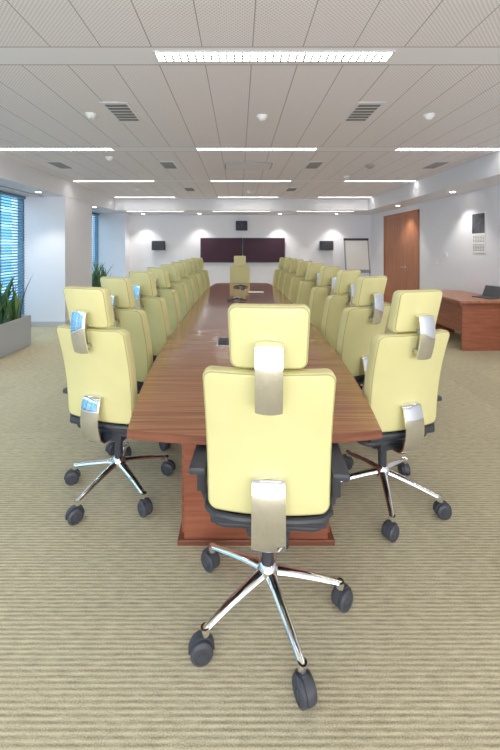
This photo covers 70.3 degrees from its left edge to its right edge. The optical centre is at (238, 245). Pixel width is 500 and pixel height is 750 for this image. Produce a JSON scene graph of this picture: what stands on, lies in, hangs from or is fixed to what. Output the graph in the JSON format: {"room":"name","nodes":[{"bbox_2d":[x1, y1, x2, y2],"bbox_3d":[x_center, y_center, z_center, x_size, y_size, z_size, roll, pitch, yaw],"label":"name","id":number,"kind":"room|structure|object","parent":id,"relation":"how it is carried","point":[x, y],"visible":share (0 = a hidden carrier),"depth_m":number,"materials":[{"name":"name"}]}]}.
{"room":"conference room","nodes":[
{"label":"conference room","id":0,"kind":"room"},
{"bbox_2d":[0,190,99,314],"bbox_3d":[-4.330,0.090,3.975,0.300,2.980,14.350,0,0,0],"label":"wall","id":1,"kind":"structure","parent":0,"point":[25,200],"depth_m":7.00,"materials":[{"name":"paint"}]},
{"bbox_2d":[1,194,23,313],"bbox_3d":[-4.290,0.225,5.375,0.100,2.410,3.250,0,0,0],"label":"frame","id":2,"kind":"object","parent":1,"relation":"attached to","point":[1,194],"visible":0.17,"depth_m":6.96,"materials":[{"name":"blue"}]},
{"bbox_2d":[0,191,25,314],"bbox_3d":[-4.215,0.190,5.375,0.050,2.320,3.210,0,0,0],"label":"blind","id":3,"kind":"object","parent":1,"relation":"attached to","point":[1,192],"visible":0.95,"depth_m":6.58,"materials":[{"name":"blue plastic"}]},
{"bbox_2d":[0,185,94,209],"bbox_3d":[-3.950,-0.971,3.250,0.200,0.017,12.500,0,0,0],"label":"air vent","id":4,"kind":"object","parent":1,"relation":"attached to","point":[1,187],"visible":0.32,"depth_m":6.37,"materials":[{"name":"grey metal"}]},
{"bbox_2d":[31,320,70,325],"bbox_3d":[-3.799,1.535,7.634,0.762,0.090,1.292,0,0,0],"label":"baseboard","id":5,"kind":"structure","parent":1,"relation":"attached to","point":[68,321],"depth_m":6.99,"materials":[{"name":"grey"}]},
{"bbox_2d":[0,155,113,209],"bbox_3d":[-3.800,-1.190,3.275,0.760,0.420,12.950,0,0,0],"label":"trim","id":6,"kind":"structure","parent":1,"relation":"attached to","point":[13,174],"depth_m":6.31,"materials":[{"name":"white paint"}]},
{"bbox_2d":[92,214,97,269],"bbox_3d":[-4.290,0.225,9.490,0.100,2.410,2.420,0,0,0],"label":"frame","id":7,"kind":"object","parent":1,"relation":"attached to","point":[92,214],"visible":0.08,"depth_m":10.66,"materials":[{"name":"blue"}]},
{"bbox_2d":[92,212,99,271],"bbox_3d":[-4.215,0.190,9.490,0.050,2.320,2.380,0,0,0],"label":"blind","id":8,"kind":"object","parent":1,"relation":"attached to","point":[93,213],"visible":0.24,"depth_m":10.36,"materials":[{"name":"blue plastic"}]},
{"bbox_2d":[27,196,91,321],"bbox_3d":[-3.805,0.300,7.640,0.750,2.560,1.280,0,0,0],"label":"wall column","id":9,"kind":"structure","parent":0,"point":[59,228],"depth_m":7.00,"materials":[{"name":"paint"}]},
{"bbox_2d":[0,302,499,749],"bbox_3d":[-0.015,1.630,4.125,8.930,0.100,14.650,0,0,0],"label":"floor","id":10,"kind":"structure","parent":0,"point":[100,614],"depth_m":1.57,"materials":[{"name":"carpet"}]},
{"bbox_2d":[0,273,32,357],"bbox_3d":[-3.593,0.993,5.075,0.765,1.173,1.289,0,0,0],"label":"potted snake plant","id":11,"kind":"object","parent":10,"relation":"on","point":[15,328],"visible":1,"depth_m":5.37,"materials":[{"name":"green plant"}]},
{"bbox_2d":[92,262,112,286],"bbox_3d":[-3.736,0.991,9.251,0.588,1.179,1.340,0,0,6],"label":"potted snake plant","id":12,"kind":"object","parent":10,"relation":"on","point":[96,275],"visible":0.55,"depth_m":9.12,"materials":[{"name":"green plant"}]},
{"bbox_2d":[100,213,129,277],"bbox_3d":[-3.805,0.300,10.925,0.750,2.560,0.450,0,0,0],"label":"wall pier","id":13,"kind":"object","parent":10,"relation":"on","point":[114,227],"visible":0.64,"depth_m":10.70,"materials":[{"name":"paint"}]},
{"bbox_2d":[56,286,175,524],"bbox_3d":[-0.804,0.906,2.304,0.712,1.345,0.703,0,0,18],"label":"office chair","id":14,"kind":"object","parent":10,"relation":"on","point":[101,389],"visible":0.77,"depth_m":2.07,"materials":[{"name":"leather"}]},
{"bbox_2d":[56,324,137,423],"bbox_3d":[-0.852,0.760,2.113,0.481,0.570,0.187,0,0,18],"label":"cushion","id":15,"kind":"object","parent":14,"relation":"on","point":[102,382],"depth_m":2.07,"materials":[{"name":"leather"}]},
{"bbox_2d":[100,276,170,455],"bbox_3d":[-0.820,0.909,2.962,0.729,1.340,0.700,0,0,28],"label":"office chair","id":16,"kind":"object","parent":10,"relation":"on","point":[135,321],"visible":0.32,"depth_m":2.69,"materials":[{"name":"leather"}]},
{"bbox_2d":[108,308,152,381],"bbox_3d":[-0.911,0.765,2.795,0.481,0.570,0.187,0,0,28],"label":"cushion","id":17,"kind":"object","parent":16,"relation":"on","point":[135,321],"depth_m":2.70,"materials":[{"name":"leather"}]},
{"bbox_2d":[128,271,170,362],"bbox_3d":[-0.776,0.909,3.583,0.715,1.340,0.693,0,0,32],"label":"office chair","id":18,"kind":"object","parent":10,"relation":"on","point":[144,284],"visible":0.3,"depth_m":3.33,"materials":[{"name":"leather"}]},
{"bbox_2d":[128,296,170,355],"bbox_3d":[-0.887,0.765,3.433,0.481,0.570,0.187,0,0,32],"label":"cushion","id":19,"kind":"object","parent":18,"relation":"on","point":[155,308],"depth_m":3.33,"materials":[{"name":"leather"}]},
{"bbox_2d":[147,267,181,333],"bbox_3d":[-0.752,0.909,4.247,0.719,1.340,0.718,0,0,36],"label":"office chair","id":20,"kind":"object","parent":10,"relation":"on","point":[161,274],"visible":0.2,"depth_m":3.97,"materials":[{"name":"leather"}]},
{"bbox_2d":[147,288,181,333],"bbox_3d":[-0.883,0.765,4.091,0.481,0.570,0.187,0,0,36],"label":"cushion","id":21,"kind":"object","parent":20,"relation":"on","point":[170,296],"depth_m":3.97,"materials":[{"name":"leather"}]},
{"bbox_2d":[161,264,189,318],"bbox_3d":[-0.745,0.909,4.901,0.721,1.340,0.709,0,0,36],"label":"office chair","id":22,"kind":"object","parent":10,"relation":"on","point":[173,269],"visible":0.17,"depth_m":4.63,"materials":[{"name":"leather"}]},
{"bbox_2d":[170,282,189,318],"bbox_3d":[-0.873,0.765,4.751,0.481,0.570,0.187,0,0,36],"label":"cushion","id":23,"kind":"object","parent":22,"relation":"on","point":[181,288],"depth_m":4.62,"materials":[{"name":"leather"}]},
{"bbox_2d":[171,262,196,308],"bbox_3d":[-0.709,0.909,5.553,0.712,1.340,0.728,0,0,40],"label":"office chair","id":24,"kind":"object","parent":10,"relation":"on","point":[183,270],"visible":0.15,"depth_m":5.27,"materials":[{"name":"leather"}]},
{"bbox_2d":[179,278,196,308],"bbox_3d":[-0.860,0.765,5.408,0.481,0.570,0.187,0,0,40],"label":"cushion","id":25,"kind":"object","parent":24,"relation":"on","point":[189,282],"depth_m":5.26,"materials":[{"name":"leather"}]},
{"bbox_2d":[179,260,201,299],"bbox_3d":[-0.710,0.909,6.209,0.704,1.340,0.708,0,0,38],"label":"office chair","id":26,"kind":"object","parent":10,"relation":"on","point":[190,267],"visible":0.17,"depth_m":5.93,"materials":[{"name":"leather"}]},
{"bbox_2d":[188,274,201,299],"bbox_3d":[-0.851,0.765,6.069,0.481,0.570,0.187,0,0,38],"label":"cushion","id":27,"kind":"object","parent":26,"relation":"on","point":[196,280],"depth_m":5.93,"materials":[{"name":"leather"}]},
{"bbox_2d":[186,259,205,293],"bbox_3d":[-0.691,0.909,6.874,0.710,1.340,0.726,0,0,40],"label":"office chair","id":28,"kind":"object","parent":10,"relation":"on","point":[195,261],"visible":0.13,"depth_m":6.59,"materials":[{"name":"leather"}]},
{"bbox_2d":[192,272,205,293],"bbox_3d":[-0.840,0.765,6.728,0.481,0.570,0.187,0,0,40],"label":"cushion","id":29,"kind":"object","parent":28,"relation":"on","point":[202,280],"depth_m":6.58,"materials":[{"name":"leather"}]},
{"bbox_2d":[191,258,209,289],"bbox_3d":[-0.683,0.909,7.516,0.718,1.340,0.713,0,0,38],"label":"office chair","id":30,"kind":"object","parent":10,"relation":"on","point":[200,260],"visible":0.12,"depth_m":7.23,"materials":[{"name":"leather"}]},
{"bbox_2d":[197,269,209,289],"bbox_3d":[-0.821,0.765,7.369,0.481,0.570,0.187,0,0,38],"label":"cushion","id":31,"kind":"object","parent":30,"relation":"on","point":[205,272],"depth_m":7.23,"materials":[{"name":"leather"}]},
{"bbox_2d":[230,256,249,282],"bbox_3d":[0.018,0.909,8.277,0.725,1.340,0.704,0,0,0],"label":"office chair","id":32,"kind":"object","parent":10,"relation":"on","point":[239,273],"visible":0.36,"depth_m":8.45,"materials":[{"name":"leather"}]},
{"bbox_2d":[230,266,249,282],"bbox_3d":[0.020,0.765,8.467,0.481,0.570,0.187,0,0,0],"label":"cushion","id":33,"kind":"object","parent":32,"relation":"on","point":[238,274],"depth_m":8.43,"materials":[{"name":"leather"}]},
{"bbox_2d":[127,283,381,545],"bbox_3d":[0.070,1.205,4.775,1.430,0.750,6.470,0,0,0],"label":"conference table","id":34,"kind":"object","parent":10,"relation":"on","point":[169,407],"visible":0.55,"depth_m":1.95,"materials":[{"name":"brown wood"}]},
{"bbox_2d":[216,334,228,345],"bbox_3d":[-0.130,0.807,3.070,0.120,0.045,0.240,0,0,0],"label":"port","id":35,"kind":"object","parent":34,"relation":"on","point":[221,341],"visible":0.86,"depth_m":3.02,"materials":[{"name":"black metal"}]},
{"bbox_2d":[227,297,246,300],"bbox_3d":[-0.030,0.802,5.432,0.297,0.055,0.259,0,0,0],"label":"phone","id":36,"kind":"object","parent":34,"relation":"on","point":[233,298],"visible":1,"depth_m":5.33,"materials":[{"name":"grey plastic"}]},
{"bbox_2d":[233,284,247,286],"bbox_3d":[0.030,0.802,7.232,0.297,0.055,0.259,0,0,0],"label":"phone","id":37,"kind":"object","parent":34,"relation":"on","point":[238,285],"visible":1,"depth_m":7.13,"materials":[{"name":"grey plastic"}]},
{"bbox_2d":[248,291,263,293],"bbox_3d":[0.300,0.822,6.300,0.280,0.016,0.200,0,0,0],"label":"document folder","id":38,"kind":"object","parent":34,"relation":"on","point":[249,292],"visible":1,"depth_m":6.21,"materials":[{"name":"white paper"}]},
{"bbox_2d":[188,303,352,710],"bbox_3d":[0.148,0.891,1.542,0.696,1.375,0.744,0,0,4],"label":"office chair","id":39,"kind":"object","parent":10,"relation":"on","point":[271,466],"visible":0.99,"depth_m":1.30,"materials":[{"name":"leather"}]},
{"bbox_2d":[203,366,335,515],"bbox_3d":[0.110,0.730,1.328,0.481,0.570,0.187,0,0,4],"label":"cushion","id":40,"kind":"object","parent":39,"relation":"on","point":[257,464],"depth_m":1.30,"materials":[{"name":"leather"}]},
{"bbox_2d":[272,257,290,287],"bbox_3d":[0.790,0.909,7.700,0.717,1.340,0.724,0,0,-38],"label":"office chair","id":41,"kind":"object","parent":10,"relation":"on","point":[282,259],"visible":0.1,"depth_m":7.41,"materials":[{"name":"leather"}]},
{"bbox_2d":[272,269,284,287],"bbox_3d":[0.931,0.765,7.549,0.481,0.570,0.187,0,0,-38],"label":"cushion","id":42,"kind":"object","parent":41,"relation":"on","point":[276,273],"depth_m":7.41,"materials":[{"name":"leather"}]},
{"bbox_2d":[277,258,296,291],"bbox_3d":[0.804,0.909,7.109,0.700,1.340,0.728,0,0,-40],"label":"office chair","id":43,"kind":"object","parent":10,"relation":"on","point":[287,260],"visible":0.16,"depth_m":6.83,"materials":[{"name":"leather"}]},
{"bbox_2d":[277,271,288,291],"bbox_3d":[0.960,0.765,6.968,0.481,0.570,0.187,0,0,-40],"label":"cushion","id":44,"kind":"object","parent":43,"relation":"on","point":[282,273],"depth_m":6.82,"materials":[{"name":"leather"}]},
{"bbox_2d":[282,259,303,297],"bbox_3d":[0.843,0.909,6.482,0.711,1.340,0.722,0,0,-38],"label":"office chair","id":45,"kind":"object","parent":10,"relation":"on","point":[293,263],"visible":0.09,"depth_m":6.20,"materials":[{"name":"leather"}]},
{"bbox_2d":[282,273,296,297],"bbox_3d":[0.981,0.765,6.329,0.481,0.570,0.187,0,0,-38],"label":"cushion","id":46,"kind":"object","parent":45,"relation":"on","point":[287,278],"depth_m":6.20,"materials":[{"name":"leather"}]},
{"bbox_2d":[288,261,312,303],"bbox_3d":[0.851,0.909,5.806,0.696,1.340,0.714,0,0,-39],"label":"office chair","id":47,"kind":"object","parent":10,"relation":"on","point":[302,265],"visible":0.16,"depth_m":5.54,"materials":[{"name":"leather"}]},
{"bbox_2d":[288,276,311,303],"bbox_3d":[1.001,0.765,5.669,0.481,0.570,0.187,0,0,-39],"label":"cushion","id":48,"kind":"object","parent":47,"relation":"on","point":[294,285],"depth_m":5.53,"materials":[{"name":"leather"}]},
{"bbox_2d":[296,263,323,306],"bbox_3d":[0.898,0.909,5.157,0.723,1.340,0.719,0,0,-35],"label":"office chair","id":49,"kind":"object","parent":10,"relation":"on","point":[313,269],"visible":0.21,"depth_m":4.88,"materials":[{"name":"leather"}]},
{"bbox_2d":[296,280,321,306],"bbox_3d":[1.024,0.765,5.001,0.481,0.570,0.187,0,0,-35],"label":"cushion","id":50,"kind":"object","parent":49,"relation":"on","point":[305,287],"depth_m":4.88,"materials":[{"name":"leather"}]},
{"bbox_2d":[308,266,339,332],"bbox_3d":[0.908,0.909,4.452,0.709,1.340,0.721,0,0,-36],"label":"office chair","id":51,"kind":"object","parent":10,"relation":"on","point":[327,275],"visible":0.26,"depth_m":4.18,"materials":[{"name":"leather"}]},
{"bbox_2d":[308,286,338,332],"bbox_3d":[1.043,0.765,4.301,0.481,0.570,0.187,0,0,-36],"label":"cushion","id":52,"kind":"object","parent":51,"relation":"on","point":[318,295],"depth_m":4.19,"materials":[{"name":"leather"}]},
{"bbox_2d":[321,270,360,350],"bbox_3d":[0.946,0.909,3.766,0.721,1.340,0.710,0,0,-32],"label":"office chair","id":53,"kind":"object","parent":10,"relation":"on","point":[345,282],"visible":0.25,"depth_m":3.49,"materials":[{"name":"leather"}]},
{"bbox_2d":[321,294,360,349],"bbox_3d":[1.057,0.765,3.603,0.481,0.570,0.187,0,0,-32],"label":"cushion","id":54,"kind":"object","parent":53,"relation":"on","point":[334,306],"depth_m":3.50,"materials":[{"name":"leather"}]},
{"bbox_2d":[343,238,370,293],"bbox_3d":[3.500,0.674,10.610,0.786,1.818,0.745,0,0,0],"label":"flipchart","id":55,"kind":"object","parent":10,"relation":"on","point":[356,250],"visible":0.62,"depth_m":10.53,"materials":[{"name":"white paper"}]},
{"bbox_2d":[336,275,390,448],"bbox_3d":[0.926,0.909,3.043,0.729,1.340,0.704,0,0,-28],"label":"office chair","id":56,"kind":"object","parent":10,"relation":"on","point":[358,325],"visible":0.41,"depth_m":2.79,"materials":[{"name":"leather"}]},
{"bbox_2d":[336,304,390,376],"bbox_3d":[1.021,0.765,2.885,0.481,0.570,0.187,0,0,-28],"label":"cushion","id":57,"kind":"object","parent":56,"relation":"on","point":[356,332],"depth_m":2.81,"materials":[{"name":"leather"}]},
{"bbox_2d":[336,289,451,541],"bbox_3d":[0.886,0.909,2.223,0.687,1.340,0.740,0,0,-16],"label":"office chair","id":58,"kind":"object","parent":10,"relation":"on","point":[403,371],"visible":0.75,"depth_m":1.98,"materials":[{"name":"leather"}]},
{"bbox_2d":[364,329,449,431],"bbox_3d":[0.960,0.765,2.021,0.481,0.570,0.187,0,0,-16],"label":"cushion","id":59,"kind":"object","parent":58,"relation":"on","point":[401,390],"depth_m":1.98,"materials":[{"name":"leather"}]},
{"bbox_2d":[435,290,499,350],"bbox_3d":[3.700,1.200,5.950,0.800,0.760,1.300,0,0,0],"label":"desk","id":60,"kind":"object","parent":10,"relation":"on","point":[477,320],"visible":0.66,"depth_m":5.34,"materials":[{"name":"brown wood"}]},
{"bbox_2d":[472,285,499,298],"bbox_3d":[3.943,0.730,5.631,0.288,0.181,0.300,0,0,-15],"label":"laptop","id":61,"kind":"object","parent":60,"relation":"on","point":[490,292],"visible":1,"depth_m":5.64,"materials":[{"name":"grey"}]},
{"bbox_2d":[0,0,499,198],"bbox_3d":[0.065,-1.350,3.275,6.970,0.100,12.950,0,0,0],"label":"ceiling","id":62,"kind":"structure","parent":0,"point":[59,59],"depth_m":2.97,"materials":[{"name":"grey metal"}]},
{"bbox_2d":[0,148,114,150],"bbox_3d":[-2.500,-1.293,4.770,1.620,0.014,0.134,0,0,0],"label":"ceiling light","id":63,"kind":"object","parent":62,"relation":"attached to","point":[1,149],"depth_m":4.75,"materials":[{"name":"white plastic"}]},
{"bbox_2d":[44,161,75,168],"bbox_3d":[-2.870,-1.296,5.720,0.260,0.009,0.540,0,0,0],"label":"ceiling vent","id":64,"kind":"object","parent":62,"relation":"in","point":[58,164],"visible":1,"depth_m":5.64,"materials":[{"name":"white metal"}]},
{"bbox_2d":[85,112,96,119],"bbox_3d":[-1.460,-1.275,3.500,0.110,0.050,0.110,0,0,0],"label":"smoke detector","id":65,"kind":"object","parent":62,"relation":"attached to","point":[90,115],"visible":1,"depth_m":3.47,"materials":[{"name":"white plastic"}]},
{"bbox_2d":[72,180,154,181],"bbox_3d":[-2.500,-1.293,7.110,1.620,0.014,0.134,0,0,0],"label":"ceiling light","id":66,"kind":"object","parent":62,"relation":"attached to","point":[72,180],"depth_m":7.04,"materials":[{"name":"white plastic"}]},
{"bbox_2d":[99,102,143,122],"bbox_3d":[-1.130,-1.296,3.470,0.260,0.009,0.540,0,0,0],"label":"ceiling vent","id":67,"kind":"object","parent":62,"relation":"in","point":[123,112],"visible":1,"depth_m":3.43,"materials":[{"name":"white metal"}]},
{"bbox_2d":[115,197,175,197],"bbox_3d":[-2.500,-1.293,9.450,1.620,0.014,0.134,0,0,0],"label":"ceiling light","id":68,"kind":"object","parent":62,"relation":"attached to","point":[115,197],"depth_m":9.43,"materials":[{"name":"white plastic"}]},
{"bbox_2d":[157,161,178,168],"bbox_3d":[-1.130,-1.296,5.720,0.260,0.009,0.540,0,0,0],"label":"ceiling vent","id":69,"kind":"object","parent":62,"relation":"in","point":[165,164],"visible":1,"depth_m":5.64,"materials":[{"name":"white metal"}]},
{"bbox_2d":[182,187,195,190],"bbox_3d":[-1.130,-1.296,8.150,0.260,0.009,0.540,0,0,0],"label":"ceiling vent","id":70,"kind":"object","parent":62,"relation":"in","point":[184,188],"visible":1,"depth_m":7.99,"materials":[{"name":"white metal"}]},
{"bbox_2d":[217,197,277,197],"bbox_3d":[0.235,-1.293,9.450,1.620,0.014,0.134,0,0,0],"label":"ceiling light","id":71,"kind":"object","parent":62,"relation":"attached to","point":[217,197],"depth_m":9.43,"materials":[{"name":"white plastic"}]},
{"bbox_2d":[224,163,272,168],"bbox_3d":[0.150,-1.293,5.750,0.760,0.014,0.440,0,0,0],"label":"ceiling hatch","id":72,"kind":"object","parent":62,"relation":"in","point":[227,165],"depth_m":5.67,"materials":[{"name":"white metal"}]},
{"bbox_2d":[210,180,291,181],"bbox_3d":[0.235,-1.293,7.110,1.620,0.014,0.134,0,0,0],"label":"ceiling light","id":73,"kind":"object","parent":62,"relation":"attached to","point":[210,180],"depth_m":7.04,"materials":[{"name":"white plastic"}]},
{"bbox_2d":[196,148,317,150],"bbox_3d":[0.235,-1.293,4.770,1.620,0.014,0.134,0,0,0],"label":"ceiling light","id":74,"kind":"object","parent":62,"relation":"attached to","point":[198,149],"depth_m":4.75,"materials":[{"name":"white plastic"}]},
{"bbox_2d":[256,114,266,121],"bbox_3d":[0.230,-1.275,3.550,0.110,0.050,0.110,0,0,0],"label":"smoke detector","id":75,"kind":"object","parent":62,"relation":"attached to","point":[261,117],"visible":1,"depth_m":3.52,"materials":[{"name":"white plastic"}]},
{"bbox_2d":[153,51,395,61],"bbox_3d":[0.235,-1.293,2.430,1.620,0.014,0.134,0,0,0],"label":"ceiling light","id":76,"kind":"object","parent":62,"relation":"attached to","point":[161,56],"depth_m":2.41,"materials":[{"name":"white plastic"}]},
{"bbox_2d":[285,187,298,190],"bbox_3d":[1.200,-1.296,8.150,0.260,0.009,0.540,0,0,0],"label":"ceiling vent","id":77,"kind":"object","parent":62,"relation":"in","point":[287,188],"visible":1,"depth_m":7.99,"materials":[{"name":"white metal"}]},
{"bbox_2d":[303,161,325,168],"bbox_3d":[1.200,-1.296,5.720,0.260,0.009,0.540,0,0,0],"label":"ceiling vent","id":78,"kind":"object","parent":62,"relation":"in","point":[311,164],"visible":1,"depth_m":5.64,"materials":[{"name":"white metal"}]},
{"bbox_2d":[318,197,371,197],"bbox_3d":[2.820,-1.293,9.450,1.430,0.014,0.134,0,0,0],"label":"ceiling light","id":79,"kind":"object","parent":62,"relation":"attached to","point":[318,197],"depth_m":9.43,"materials":[{"name":"white plastic"}]},
{"bbox_2d":[341,102,385,122],"bbox_3d":[1.200,-1.296,3.470,0.260,0.009,0.540,0,0,0],"label":"ceiling vent","id":80,"kind":"object","parent":62,"relation":"in","point":[361,112],"visible":1,"depth_m":3.43,"materials":[{"name":"white metal"}]},
{"bbox_2d":[365,164,373,168],"bbox_3d":[2.100,-1.272,5.700,0.140,0.055,0.140,0,0,0],"label":"ceiling sensor","id":81,"kind":"object","parent":62,"relation":"attached to","point":[369,166],"depth_m":5.66,"materials":[{"name":"white plastic"}]},
{"bbox_2d":[343,180,416,181],"bbox_3d":[2.820,-1.293,7.110,1.430,0.014,0.134,0,0,0],"label":"ceiling light","id":82,"kind":"object","parent":62,"relation":"attached to","point":[345,180],"depth_m":7.06,"materials":[{"name":"white plastic"}]},
{"bbox_2d":[422,113,434,119],"bbox_3d":[1.880,-1.275,3.520,0.110,0.050,0.110,0,0,0],"label":"smoke detector","id":83,"kind":"object","parent":62,"relation":"attached to","point":[428,116],"visible":1,"depth_m":3.49,"materials":[{"name":"white plastic"}]},
{"bbox_2d":[419,161,452,168],"bbox_3d":[3.150,-1.296,5.720,0.260,0.009,0.540,0,0,0],"label":"ceiling vent","id":84,"kind":"object","parent":62,"relation":"in","point":[436,164],"visible":1,"depth_m":5.64,"materials":[{"name":"white metal"}]},
{"bbox_2d":[394,148,499,150],"bbox_3d":[2.820,-1.293,4.770,1.430,0.014,0.134,0,0,0],"label":"ceiling light","id":85,"kind":"object","parent":62,"relation":"attached to","point":[398,149],"depth_m":4.75,"materials":[{"name":"white plastic"}]},
{"bbox_2d":[130,215,370,285],"bbox_3d":[-0.065,0.090,11.250,8.830,2.980,0.200,0,0,0],"label":"wall","id":86,"kind":"structure","parent":0,"point":[181,234],"depth_m":11.15,"materials":[{"name":"paint"}]},
{"bbox_2d":[127,211,184,211],"bbox_3d":[-2.350,-0.973,10.000,1.620,0.014,0.134,0,0,0],"label":"ceiling light","id":87,"kind":"object","parent":86,"relation":"attached to","point":[127,211],"visible":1,"depth_m":9.98,"materials":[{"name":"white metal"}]},
{"bbox_2d":[152,241,164,249],"bbox_3d":[-2.500,-0.013,11.047,0.480,0.295,0.205,0,0,0],"label":"wall speaker","id":88,"kind":"object","parent":86,"relation":"attached to","point":[156,245],"visible":1,"depth_m":10.94,"materials":[{"name":"grey plastic"}]},
{"bbox_2d":[200,238,241,262],"bbox_3d":[-0.550,0.130,11.103,1.310,0.770,0.094,0,0,0],"label":"television","id":89,"kind":"object","parent":86,"relation":"attached to","point":[212,250],"visible":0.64,"depth_m":11.06,"materials":[{"name":"grey plastic"}]},
{"bbox_2d":[236,221,246,237],"bbox_3d":[0.080,-0.520,11.027,0.360,0.520,0.245,0,0,0],"label":"camera","id":90,"kind":"object","parent":89,"relation":"on","point":[241,226],"visible":1,"depth_m":10.95,"materials":[{"name":"grey plastic"}]},
{"bbox_2d":[92,199,388,214],"bbox_3d":[-0.015,-1.190,10.450,8.330,0.420,1.400,0,0,0],"label":"trim","id":91,"kind":"structure","parent":86,"relation":"attached to","point":[190,206],"depth_m":9.75,"materials":[{"name":"white paint"}]},
{"bbox_2d":[213,211,269,211],"bbox_3d":[0.070,-0.973,10.000,1.620,0.014,0.134,0,0,0],"label":"ceiling light","id":92,"kind":"object","parent":86,"relation":"attached to","point":[213,211],"visible":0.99,"depth_m":9.98,"materials":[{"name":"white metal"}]},
{"bbox_2d":[243,238,284,262],"bbox_3d":[0.775,0.130,11.103,1.310,0.770,0.094,0,0,0],"label":"television","id":93,"kind":"object","parent":86,"relation":"attached to","point":[256,250],"visible":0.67,"depth_m":11.06,"materials":[{"name":"grey plastic"}]},
{"bbox_2d":[296,211,352,211],"bbox_3d":[2.420,-0.973,10.000,1.620,0.014,0.134,0,0,0],"label":"ceiling light","id":94,"kind":"object","parent":86,"relation":"attached to","point":[296,211],"visible":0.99,"depth_m":9.98,"materials":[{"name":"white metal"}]},
{"bbox_2d":[320,241,333,249],"bbox_3d":[2.720,-0.013,11.047,0.480,0.295,0.205,0,0,0],"label":"wall speaker","id":95,"kind":"object","parent":86,"relation":"attached to","point":[324,245],"visible":1,"depth_m":10.94,"materials":[{"name":"grey plastic"}]},
{"bbox_2d":[371,184,499,299],"bbox_3d":[4.225,0.090,3.975,0.150,2.980,14.350,0,0,0],"label":"wall","id":96,"kind":"structure","parent":0,"point":[446,222],"depth_m":6.87,"materials":[{"name":"paint"}]},
{"bbox_2d":[384,209,419,301],"bbox_3d":[4.168,0.365,9.155,0.165,2.430,1.990,0,0,0],"label":"door","id":97,"kind":"structure","parent":96,"relation":"in","point":[417,211],"depth_m":8.21,"materials":[{"name":"brown wood"}]},
{"bbox_2d":[385,213,416,302],"bbox_3d":[4.175,0.398,9.155,0.050,2.345,1.840,0,0,0],"label":"door leaves","id":98,"kind":"structure","parent":97,"relation":"attached to","point":[400,231],"depth_m":9.12,"materials":[{"name":"brown wood"}]},
{"bbox_2d":[368,151,499,209],"bbox_3d":[3.850,-1.190,3.275,0.600,0.420,12.950,0,0,0],"label":"trim","id":99,"kind":"structure","parent":96,"relation":"attached to","point":[483,172],"depth_m":6.25,"materials":[{"name":"white paint"}]},
{"bbox_2d":[472,212,485,252],"bbox_3d":[4.143,-0.230,6.140,0.015,0.700,0.340,0,0,0],"label":"wall calendar","id":100,"kind":"object","parent":96,"relation":"attached to","point":[478,219],"visible":1,"depth_m":6.11,"materials":[{"name":"white paper"}]},
{"label":"outside","id":101,"kind":"structure","parent":0,"visible":0},
{"bbox_2d":[1,196,11,299],"bbox_3d":[-18.000,4.980,20.000,4.000,17.200,80.000,0,0,0],"label":"building","id":102,"kind":"structure","parent":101,"point":[4,196],"depth_m":24.43,"materials":[{"name":"blue glass"}]}
]}

